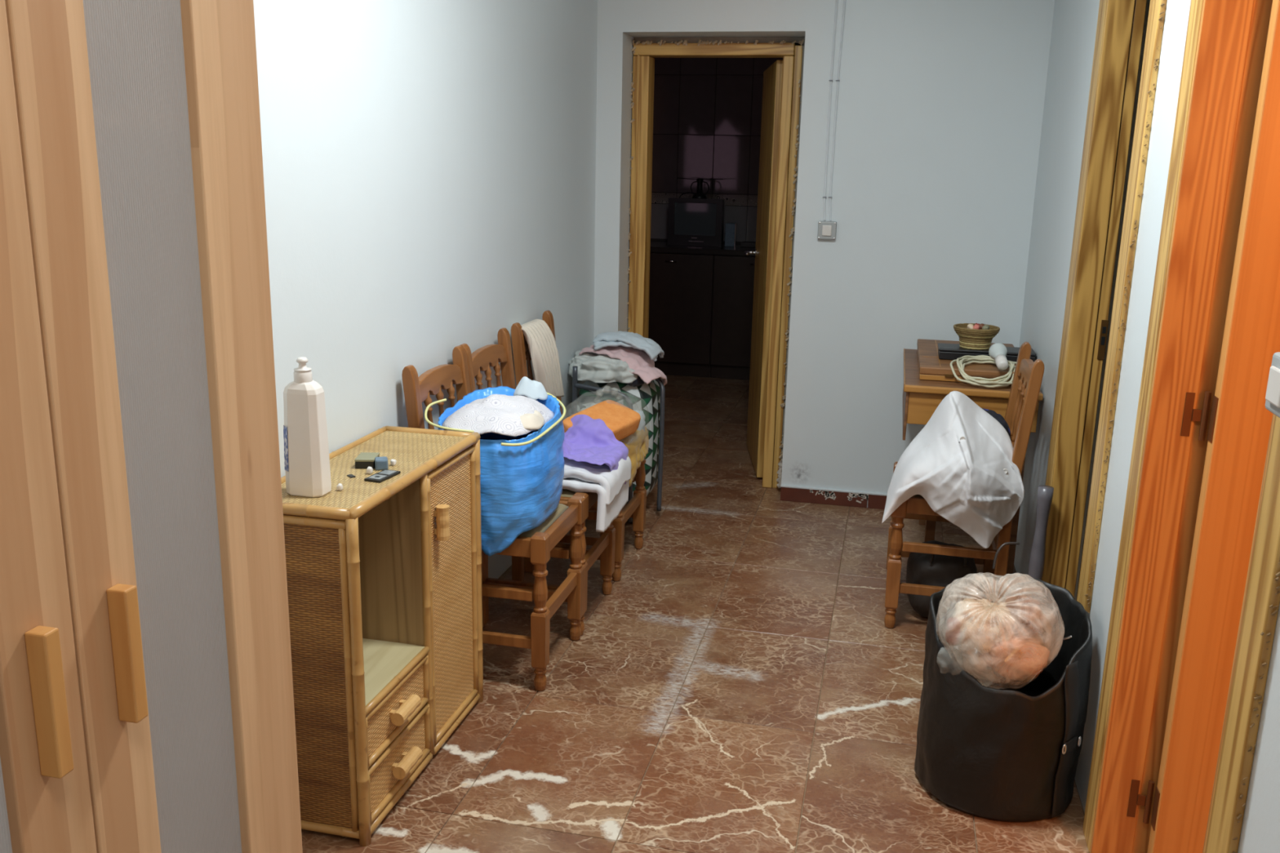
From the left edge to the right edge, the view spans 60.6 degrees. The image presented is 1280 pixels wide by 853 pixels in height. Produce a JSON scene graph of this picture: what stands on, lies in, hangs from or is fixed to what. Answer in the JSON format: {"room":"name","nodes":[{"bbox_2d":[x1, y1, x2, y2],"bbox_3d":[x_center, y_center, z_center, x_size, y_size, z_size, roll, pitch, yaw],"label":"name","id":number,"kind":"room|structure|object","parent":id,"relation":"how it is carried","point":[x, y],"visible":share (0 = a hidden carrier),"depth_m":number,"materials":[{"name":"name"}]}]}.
{"room":"hallway","nodes":[
{"label":"hallway","id":0,"kind":"room"},
{"bbox_2d":[253,0,597,578],"bbox_3d":[-0.942,-0.336,2.126,0.120,2.620,5.992,4,14,12],"label":"wall","id":1,"kind":"structure","parent":0,"point":[429,166],"depth_m":3.12,"materials":[{"name":"white paint"}]},
{"bbox_2d":[301,374,1089,852],"bbox_3d":[0.771,0.676,3.930,5.100,0.120,9.700,4,14,12],"label":"floor","id":2,"kind":"structure","parent":0,"point":[742,685],"depth_m":3.12,"materials":[{"name":"tile"}]},
{"bbox_2d":[0,0,302,852],"bbox_3d":[-0.825,0.191,1.140,0.598,2.060,0.770,4,14,12],"label":"wardrobe","id":3,"kind":"object","parent":2,"relation":"on","point":[147,696],"visible":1,"depth_m":1.15,"materials":[{"name":"brown wood"}]},
{"bbox_2d":[280,426,483,846],"bbox_3d":[-0.643,0.468,2.724,0.311,0.789,0.725,4,14,12],"label":"base cabinet","id":4,"kind":"object","parent":2,"relation":"on","point":[384,579],"visible":0.86,"depth_m":2.62,"materials":[{"name":"wicker"}]},
{"bbox_2d":[283,356,331,497],"bbox_3d":[-0.727,-0.001,2.379,0.089,0.304,0.063,4,14,12],"label":"soap bottle","id":5,"kind":"object","parent":4,"relation":"on","point":[305,437],"visible":1,"depth_m":2.36,"materials":[{"name":"white plastic"}]},
{"bbox_2d":[336,483,342,490],"bbox_3d":[-0.669,0.135,2.437,0.013,0.016,0.014,4,14,12],"label":"scrap","id":6,"kind":"object","parent":4,"relation":"on","point":[340,486],"visible":1,"depth_m":2.43,"materials":[{"name":"paper"}]},
{"bbox_2d":[346,474,355,478],"bbox_3d":[-0.672,0.115,2.546,0.012,0.003,0.022,-9,17,-37],"label":"chip","id":7,"kind":"object","parent":4,"relation":"on","point":[351,476],"visible":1,"depth_m":2.54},
{"bbox_2d":[354,452,379,469],"bbox_3d":[-0.657,0.082,2.640,0.046,0.024,0.067,1,14,-1],"label":"box","id":8,"kind":"object","parent":4,"relation":"on","point":[364,460],"visible":0.91,"depth_m":2.61,"materials":[{"name":"beige"}]},
{"bbox_2d":[366,466,373,474],"bbox_3d":[-0.635,0.102,2.569,0.015,0.018,0.015,4,14,12],"label":"scrap","id":9,"kind":"object","parent":4,"relation":"on","point":[369,470],"visible":1,"depth_m":2.56,"materials":[{"name":"paper"}]},
{"bbox_2d":[374,456,388,470],"bbox_3d":[-0.618,0.088,2.614,0.030,0.026,0.034,-3,14,-15],"label":"packet","id":10,"kind":"object","parent":4,"relation":"on","point":[380,463],"visible":1,"depth_m":2.60,"materials":[{"name":"blue plastic"}]},
{"bbox_2d":[364,469,400,483],"bbox_3d":[-0.599,0.114,2.546,0.042,0.008,0.088,6,14,19],"label":"holder","id":11,"kind":"object","parent":4,"relation":"on","point":[385,474],"visible":1,"depth_m":2.54,"materials":[{"name":"black plastic"}]},
{"bbox_2d":[390,458,396,466],"bbox_3d":[-0.596,0.087,2.645,0.013,0.017,0.013,4,14,12],"label":"scrap","id":12,"kind":"object","parent":4,"relation":"on","point":[393,462],"visible":1,"depth_m":2.64,"materials":[{"name":"paper"}]},
{"bbox_2d":[362,638,424,705],"bbox_3d":[-0.698,0.583,2.592,0.263,0.014,0.344,4,14,12],"label":"shelf","id":13,"kind":"object","parent":4,"relation":"attached to","point":[388,663],"depth_m":2.63,"materials":[{"name":"brown wood"}]},
{"bbox_2d":[401,345,585,691],"bbox_3d":[-0.424,0.259,3.298,0.423,0.936,0.405,4,14,12],"label":"chair","id":14,"kind":"object","parent":2,"relation":"on","point":[538,544],"visible":0.55,"depth_m":3.18,"materials":[{"name":"wood"}]},
{"bbox_2d":[424,386,565,555],"bbox_3d":[-0.404,0.115,3.213,0.327,0.425,0.441,5,14,15],"label":"bag","id":15,"kind":"object","parent":14,"relation":"on","point":[522,476],"visible":0.67,"depth_m":3.05,"materials":[{"name":"plastic"}]},
{"bbox_2d":[441,394,554,436],"bbox_3d":[-0.407,-0.052,3.168,0.287,0.083,0.378,4,14,12],"label":"lace tablecloth","id":16,"kind":"object","parent":15,"relation":"in","point":[500,414],"visible":0.98,"depth_m":3.06,"materials":[{"name":"white fabric"}]},
{"bbox_2d":[513,376,547,399],"bbox_3d":[-0.330,-0.112,3.307,0.104,0.082,0.080,-1,14,-8],"label":"cloth","id":17,"kind":"object","parent":15,"relation":"in","point":[533,389],"visible":0.97,"depth_m":3.28,"materials":[{"name":"white fabric"}]},
{"bbox_2d":[520,409,544,429],"bbox_3d":[-0.329,-0.022,3.112,0.114,0.042,0.163,2,14,3],"label":"cloth","id":18,"kind":"object","parent":15,"relation":"in","point":[535,420],"visible":0.63,"depth_m":3.06,"materials":[{"name":"beige fabric"}]},
{"bbox_2d":[459,327,615,635],"bbox_3d":[-0.333,0.170,3.677,0.423,0.936,0.405,4,14,12],"label":"chair","id":19,"kind":"object","parent":2,"relation":"on","point":[487,356],"visible":0.32,"depth_m":3.65,"materials":[{"name":"wood"}]},
{"bbox_2d":[562,456,631,532],"bbox_3d":[-0.218,0.197,3.643,0.317,0.190,0.347,4,14,12],"label":"folded towel","id":20,"kind":"object","parent":19,"relation":"on","point":[612,492],"visible":0.57,"depth_m":3.51,"materials":[{"name":"white fabric"}]},
{"bbox_2d":[562,414,628,484],"bbox_3d":[-0.199,0.068,3.681,0.391,0.258,0.269,11,17,36],"label":"cloth","id":21,"kind":"object","parent":20,"relation":"on","point":[589,440],"visible":0.59,"depth_m":3.71,"materials":[{"name":"fabric"}]},
{"bbox_2d":[511,310,646,581],"bbox_3d":[-0.220,0.059,4.147,0.423,0.936,0.405,4,14,12],"label":"chair","id":22,"kind":"object","parent":2,"relation":"on","point":[635,508],"visible":0.27,"depth_m":4.04,"materials":[{"name":"wood"}]},
{"bbox_2d":[511,319,564,396],"bbox_3d":[-0.375,-0.233,4.080,0.122,0.310,0.283,4,14,12],"label":"hand towel","id":23,"kind":"object","parent":22,"relation":"hanging from","point":[540,340],"visible":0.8,"depth_m":4.03,"materials":[{"name":"beige fabric"}]},
{"bbox_2d":[619,426,648,487],"bbox_3d":[-0.048,0.105,4.079,0.136,0.212,0.349,4,14,12],"label":"cloth","id":24,"kind":"object","parent":22,"relation":"on","point":[637,443],"visible":0.46,"depth_m":4.02,"materials":[{"name":"yellow fabric"}]},
{"bbox_3d":[-0.124,-0.051,4.090,0.307,0.227,0.365,4,14,12],"label":"clear bag","id":25,"kind":"object","parent":22,"relation":"on","visible":0},
{"bbox_2d":[580,402,599,411],"bbox_3d":[-0.142,-0.024,4.144,0.185,0.131,0.190,4,14,12],"label":"cloth","id":26,"kind":"object","parent":25,"relation":"in","point":[592,404],"visible":0.03,"depth_m":4.14,"materials":[{"name":"grey fabric"}]},
{"bbox_2d":[563,400,640,440],"bbox_3d":[-0.137,-0.005,3.888,0.172,0.129,0.306,10,16,34],"label":"bundle","id":27,"kind":"object","parent":25,"relation":"in","point":[622,420],"visible":0.59,"depth_m":3.89,"materials":[{"name":"orange fabric"}]},
{"bbox_2d":[633,409,645,431],"bbox_3d":[-0.033,-0.006,4.122,0.110,0.110,0.149,4,14,12],"label":"cloth","id":28,"kind":"object","parent":25,"relation":"in","point":[642,424],"visible":0.13,"depth_m":4.10,"materials":[{"name":"grey fabric"}]},
{"bbox_2d":[572,365,664,524],"bbox_3d":[-0.076,0.029,4.788,0.394,0.701,0.466,4,14,12],"label":"shopping trolley","id":29,"kind":"object","parent":2,"relation":"on","point":[648,398],"visible":0.37,"depth_m":4.64,"materials":[{"name":"fabric"}]},
{"bbox_2d":[568,350,637,383],"bbox_3d":[-0.124,-0.279,4.715,0.370,0.107,0.411,4,14,12],"label":"sheet","id":30,"kind":"object","parent":29,"relation":"in","point":[592,366],"visible":0.55,"depth_m":4.55,"materials":[{"name":"white fabric"}]},
{"bbox_2d":[578,344,666,390],"bbox_3d":[-0.051,-0.251,4.676,0.367,0.191,0.238,10,16,31],"label":"towel","id":31,"kind":"object","parent":30,"relation":"on","point":[638,360],"visible":0.75,"depth_m":4.60,"materials":[{"name":"pink fabric"}]},
{"bbox_2d":[593,340,657,361],"bbox_3d":[-0.059,-0.338,4.702,0.282,0.114,0.216,1,14,-1],"label":"towel","id":32,"kind":"object","parent":31,"relation":"on","point":[598,344],"visible":0.34,"depth_m":4.60,"materials":[{"name":"white fabric"}]},
{"bbox_2d":[592,330,664,359],"bbox_3d":[-0.041,-0.347,4.696,0.286,0.123,0.224,4,14,12],"label":"towel","id":33,"kind":"object","parent":32,"relation":"on","point":[651,348],"visible":1,"depth_m":4.62,"materials":[{"name":"white fabric"}]},
{"bbox_2d":[627,375,644,386],"bbox_3d":[-0.022,-0.202,4.597,0.103,0.069,0.095,-9,17,-36],"label":"cloth","id":34,"kind":"object","parent":30,"relation":"on","point":[638,381],"visible":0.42,"depth_m":4.56,"materials":[{"name":"black fabric"}]},
{"bbox_2d":[648,252,714,377],"bbox_3d":[0.246,-0.864,8.135,0.675,0.886,0.650,4,14,12],"label":"base cabinet","id":35,"kind":"object","parent":2,"relation":"on","point":[681,289],"visible":0.68,"depth_m":7.82,"materials":[{"name":"brown wood"}]},
{"bbox_2d":[650,240,755,256],"bbox_3d":[0.571,-1.293,7.961,1.320,0.038,0.645,4,14,12],"label":"countertop","id":36,"kind":"structure","parent":35,"relation":"on","point":[662,246],"depth_m":7.71,"materials":[{"name":"black stone"}]},
{"bbox_2d":[666,197,724,246],"bbox_3d":[0.433,-1.511,8.053,0.396,0.335,0.342,4,14,12],"label":"television","id":37,"kind":"object","parent":36,"relation":"on","point":[691,221],"visible":1,"depth_m":7.90,"materials":[{"name":"black plastic"}]},
{"bbox_2d":[677,177,723,198],"bbox_3d":[0.378,-1.583,8.023,0.169,0.468,0.457,-11,18,-41],"label":"tv antenna","id":38,"kind":"object","parent":37,"relation":"on","point":[699,194],"visible":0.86,"depth_m":7.91,"materials":[{"name":"black"}]},
{"bbox_2d":[724,222,737,246],"bbox_3d":[0.662,-1.394,7.951,0.077,0.166,0.102,4,14,12],"label":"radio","id":39,"kind":"object","parent":36,"relation":"on","point":[731,228],"visible":1,"depth_m":7.91,"materials":[{"name":"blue plastic"}]},
{"bbox_2d":[710,254,755,380],"bbox_3d":[0.890,-0.815,7.992,0.642,0.886,0.650,4,14,12],"label":"base cabinet","id":40,"kind":"object","parent":2,"relation":"on","point":[733,275],"visible":0.45,"depth_m":7.74,"materials":[{"name":"brown wood"}]},
{"bbox_2d":[906,540,977,617],"bbox_3d":[1.046,0.505,3.790,0.238,0.291,0.278,4,14,12],"label":"bag","id":41,"kind":"object","parent":2,"relation":"on","point":[924,569],"visible":0.42,"depth_m":3.69,"materials":[{"name":"black plastic"}]},
{"bbox_2d":[884,342,1044,628],"bbox_3d":[1.074,0.194,3.704,0.423,0.936,0.405,4,14,12],"label":"chair","id":42,"kind":"object","parent":2,"relation":"on","point":[1028,376],"visible":0.41,"depth_m":3.59,"materials":[{"name":"wood"}]},
{"bbox_2d":[881,391,1024,548],"bbox_3d":[1.018,0.122,3.549,0.429,0.466,0.404,4,14,12],"label":"cloth","id":43,"kind":"object","parent":42,"relation":"on","point":[961,463],"visible":1,"depth_m":3.44,"materials":[{"name":"fabric"}]},
{"bbox_2d":[982,408,1010,439],"bbox_3d":[1.159,0.064,3.687,0.160,0.250,0.289,4,14,12],"label":"cloth","id":44,"kind":"object","parent":42,"relation":"on","point":[998,417],"visible":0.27,"depth_m":3.61,"materials":[{"name":"blue fabric"}]},
{"bbox_2d":[902,348,1043,578],"bbox_3d":[1.260,0.102,4.329,0.472,0.832,0.846,4,14,12],"label":"side table","id":45,"kind":"object","parent":2,"relation":"on","point":[921,397],"depth_m":3.93,"materials":[{"name":"brown wood"}]},
{"bbox_2d":[916,338,1016,385],"bbox_3d":[1.288,-0.258,4.284,0.387,0.049,0.702,4,14,12],"label":"wooden box","id":46,"kind":"object","parent":45,"relation":"on","point":[931,367],"visible":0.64,"depth_m":4.00,"materials":[{"name":"brown wood"}]},
{"bbox_2d":[917,354,1011,385],"bbox_3d":[1.288,-0.244,4.290,0.383,0.020,0.692,4,14,12],"label":"tray","id":47,"kind":"object","parent":46,"relation":"on","point":[924,374],"depth_m":3.98,"materials":[{"name":"brown wood"}]},
{"bbox_2d":[937,342,1036,362],"bbox_3d":[1.317,-0.278,4.173,0.351,0.042,0.141,4,14,12],"label":"case","id":48,"kind":"object","parent":46,"relation":"on","point":[945,351],"visible":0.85,"depth_m":4.13,"materials":[{"name":"black plastic"}]},
{"bbox_2d":[953,323,999,350],"bbox_3d":[1.278,-0.341,4.168,0.171,0.083,0.170,4,14,12],"label":"straw basket","id":49,"kind":"object","parent":48,"relation":"on","point":[970,339],"visible":0.95,"depth_m":4.12,"materials":[{"name":"beige wicker"}]},
{"bbox_2d":[966,324,973,328],"bbox_3d":[1.252,-0.376,4.147,0.027,0.029,0.030,4,14,12],"label":"scrap","id":50,"kind":"object","parent":49,"relation":"in","point":[969,326],"visible":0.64,"depth_m":4.14,"materials":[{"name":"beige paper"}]},
{"bbox_2d":[973,324,979,329],"bbox_3d":[1.271,-0.374,4.135,0.025,0.025,0.025,4,14,12],"label":"scrap","id":51,"kind":"object","parent":49,"relation":"on","point":[975,326],"visible":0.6,"depth_m":4.13,"materials":[{"name":"pink paper"}]},
{"bbox_2d":[978,323,984,328],"bbox_3d":[1.292,-0.375,4.146,0.029,0.030,0.026,12,17,38],"label":"scrap","id":52,"kind":"object","parent":49,"relation":"on","point":[981,325],"visible":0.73,"depth_m":4.14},
{"bbox_2d":[982,324,989,329],"bbox_3d":[1.304,-0.371,4.133,0.027,0.026,0.028,8,15,27],"label":"scrap","id":53,"kind":"object","parent":49,"relation":"in","point":[985,326],"visible":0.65,"depth_m":4.12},
{"bbox_2d":[988,342,1008,370],"bbox_3d":[1.290,-0.253,3.940,0.064,0.087,0.125,4,14,12],"label":"light bulb","id":54,"kind":"object","parent":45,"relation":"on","point":[997,352],"visible":1,"depth_m":3.93,"materials":[{"name":"grey glass"}]},
{"bbox_2d":[994,354,1008,370],"bbox_3d":[1.292,-0.230,3.910,0.041,0.054,0.059,2,14,3],"label":"socket","id":55,"kind":"object","parent":54,"relation":"attached to","point":[1001,361],"depth_m":3.90,"materials":[{"name":"white plastic"}]},
{"bbox_2d":[914,575,1092,822],"bbox_3d":[0.889,0.653,2.700,0.381,0.503,0.380,4,14,12],"label":"basket","id":56,"kind":"object","parent":2,"relation":"on","point":[1008,753],"visible":0.94,"depth_m":2.58,"materials":[{"name":"fabric"}]},
{"bbox_2d":[952,597,1014,654],"bbox_3d":[0.829,0.484,2.654,0.144,0.138,0.144,4,14,12],"label":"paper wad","id":57,"kind":"object","parent":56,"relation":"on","point":[985,626],"visible":0.8,"depth_m":2.60,"materials":[{"name":"beige paper"}]},
{"bbox_2d":[936,542,1064,688],"bbox_3d":[0.860,0.463,2.621,0.289,0.323,0.287,4,14,12],"label":"plastic bag","id":58,"kind":"object","parent":56,"relation":"in","point":[953,624],"visible":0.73,"depth_m":2.55,"materials":[{"name":"beige"}]},
{"bbox_2d":[977,633,1049,679],"bbox_3d":[0.893,0.548,2.625,0.165,0.104,0.122,7,15,22],"label":"plastic bag","id":59,"kind":"object","parent":58,"relation":"in","point":[1033,652],"visible":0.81,"depth_m":2.58,"materials":[{"name":"plastic"}]},
{"bbox_2d":[1003,595,1042,636],"bbox_3d":[0.920,0.455,2.639,0.096,0.097,0.116,4,14,12],"label":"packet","id":60,"kind":"object","parent":59,"relation":"on","point":[1027,618],"visible":0.68,"depth_m":2.60,"materials":[{"name":"plastic"}]},
{"bbox_2d":[1004,647,1024,667],"bbox_3d":[0.867,0.535,2.536,0.044,0.047,0.012,0,14,-4],"label":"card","id":61,"kind":"object","parent":58,"relation":"in","point":[1010,660],"visible":0.99,"depth_m":2.53,"materials":[{"name":"orange paper"}]},
{"bbox_3d":[0.779,0.569,2.622,0.135,0.132,0.117,4,14,12],"label":"crumpled bag","id":62,"kind":"object","parent":56,"relation":"in","visible":0},
{"bbox_2d":[945,617,960,645],"bbox_3d":[0.747,0.487,2.610,0.036,0.067,0.043,4,14,12],"label":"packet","id":63,"kind":"object","parent":62,"relation":"on","point":[948,638],"visible":0.24,"depth_m":2.60,"materials":[{"name":"brown plastic"}]},
{"bbox_2d":[1027,484,1053,580],"bbox_3d":[1.240,0.457,3.430,0.048,0.561,0.060,4,14,12],"label":"sheet","id":64,"kind":"object","parent":2,"relation":"on","point":[1045,493],"visible":0.52,"depth_m":3.38,"materials":[{"name":"grey plastic"}]},
{"bbox_2d":[650,44,803,244],"bbox_3d":[0.824,-1.759,8.201,2.600,2.620,0.133,4,14,12],"label":"wall","id":65,"kind":"structure","parent":0,"point":[707,113],"depth_m":8.12,"materials":[{"name":"tile"}]},
{"bbox_2d":[593,0,1150,524],"bbox_3d":[1.180,-0.926,4.769,4.700,2.620,0.250,4,14,12],"label":"wall","id":66,"kind":"structure","parent":0,"point":[940,103],"depth_m":4.66,"materials":[{"name":"white paint"}]},
{"bbox_2d":[626,36,804,488],"bbox_3d":[0.406,-0.805,5.409,0.806,2.052,0.842,4,14,12],"label":"door","id":67,"kind":"structure","parent":66,"relation":"in","point":[782,88],"depth_m":5.07,"materials":[{"name":"brown wood"}]},
{"bbox_2d":[817,221,836,239],"bbox_3d":[0.808,-0.848,4.729,0.078,0.077,0.033,4,14,12],"label":"light switch","id":68,"kind":"object","parent":66,"relation":"attached to","point":[826,229],"visible":1,"depth_m":4.72,"materials":[{"name":"grey plastic"}]},
{"bbox_2d":[822,0,837,221],"bbox_3d":[0.806,-1.544,4.578,0.022,1.345,0.010,4,14,12],"label":"cable","id":69,"kind":"object","parent":66,"relation":"attached to","point":[836,6],"visible":1,"depth_m":4.62,"materials":[{"name":"white plastic"}]},
{"bbox_2d":[780,484,887,509],"bbox_3d":[1.124,0.340,4.943,0.980,0.076,0.013,4,14,12],"label":"baseboard","id":70,"kind":"structure","parent":66,"relation":"attached to","point":[788,492],"depth_m":4.99,"materials":[{"name":"brown tile"}]},
{"bbox_2d":[828,0,845,221],"bbox_3d":[0.834,-1.542,4.572,0.026,1.345,0.010,4,14,12],"label":"cable","id":71,"kind":"object","parent":66,"relation":"attached to","point":[844,4],"visible":1,"depth_m":4.62,"materials":[{"name":"white plastic"}]},
{"bbox_2d":[1013,0,1279,852],"bbox_3d":[1.007,-0.190,1.693,0.120,2.620,5.992,4,14,12],"label":"wall","id":72,"kind":"structure","parent":0,"point":[1074,24],"depth_m":2.69,"materials":[{"name":"white paint"}]},
{"bbox_2d":[1041,0,1167,613],"bbox_3d":[1.290,-0.248,2.990,0.138,2.140,0.871,4,14,12],"label":"door","id":73,"kind":"structure","parent":72,"relation":"in","point":[1120,23],"depth_m":3.18,"materials":[{"name":"brown wood"}]},
{"bbox_2d":[1082,0,1279,852],"bbox_3d":[1.346,0.045,1.796,0.809,2.130,0.928,4,14,12],"label":"door","id":74,"kind":"structure","parent":72,"relation":"in","point":[1196,598],"depth_m":2.19,"materials":[{"name":"brown wood"}]},
{"bbox_2d":[1265,351,1279,417],"bbox_3d":[0.847,-0.050,1.417,0.050,0.079,0.094,4,14,12],"label":"wall switch","id":75,"kind":"object","parent":72,"relation":"attached to","point":[1272,397],"visible":1,"depth_m":1.43,"materials":[{"name":"grey plastic"}]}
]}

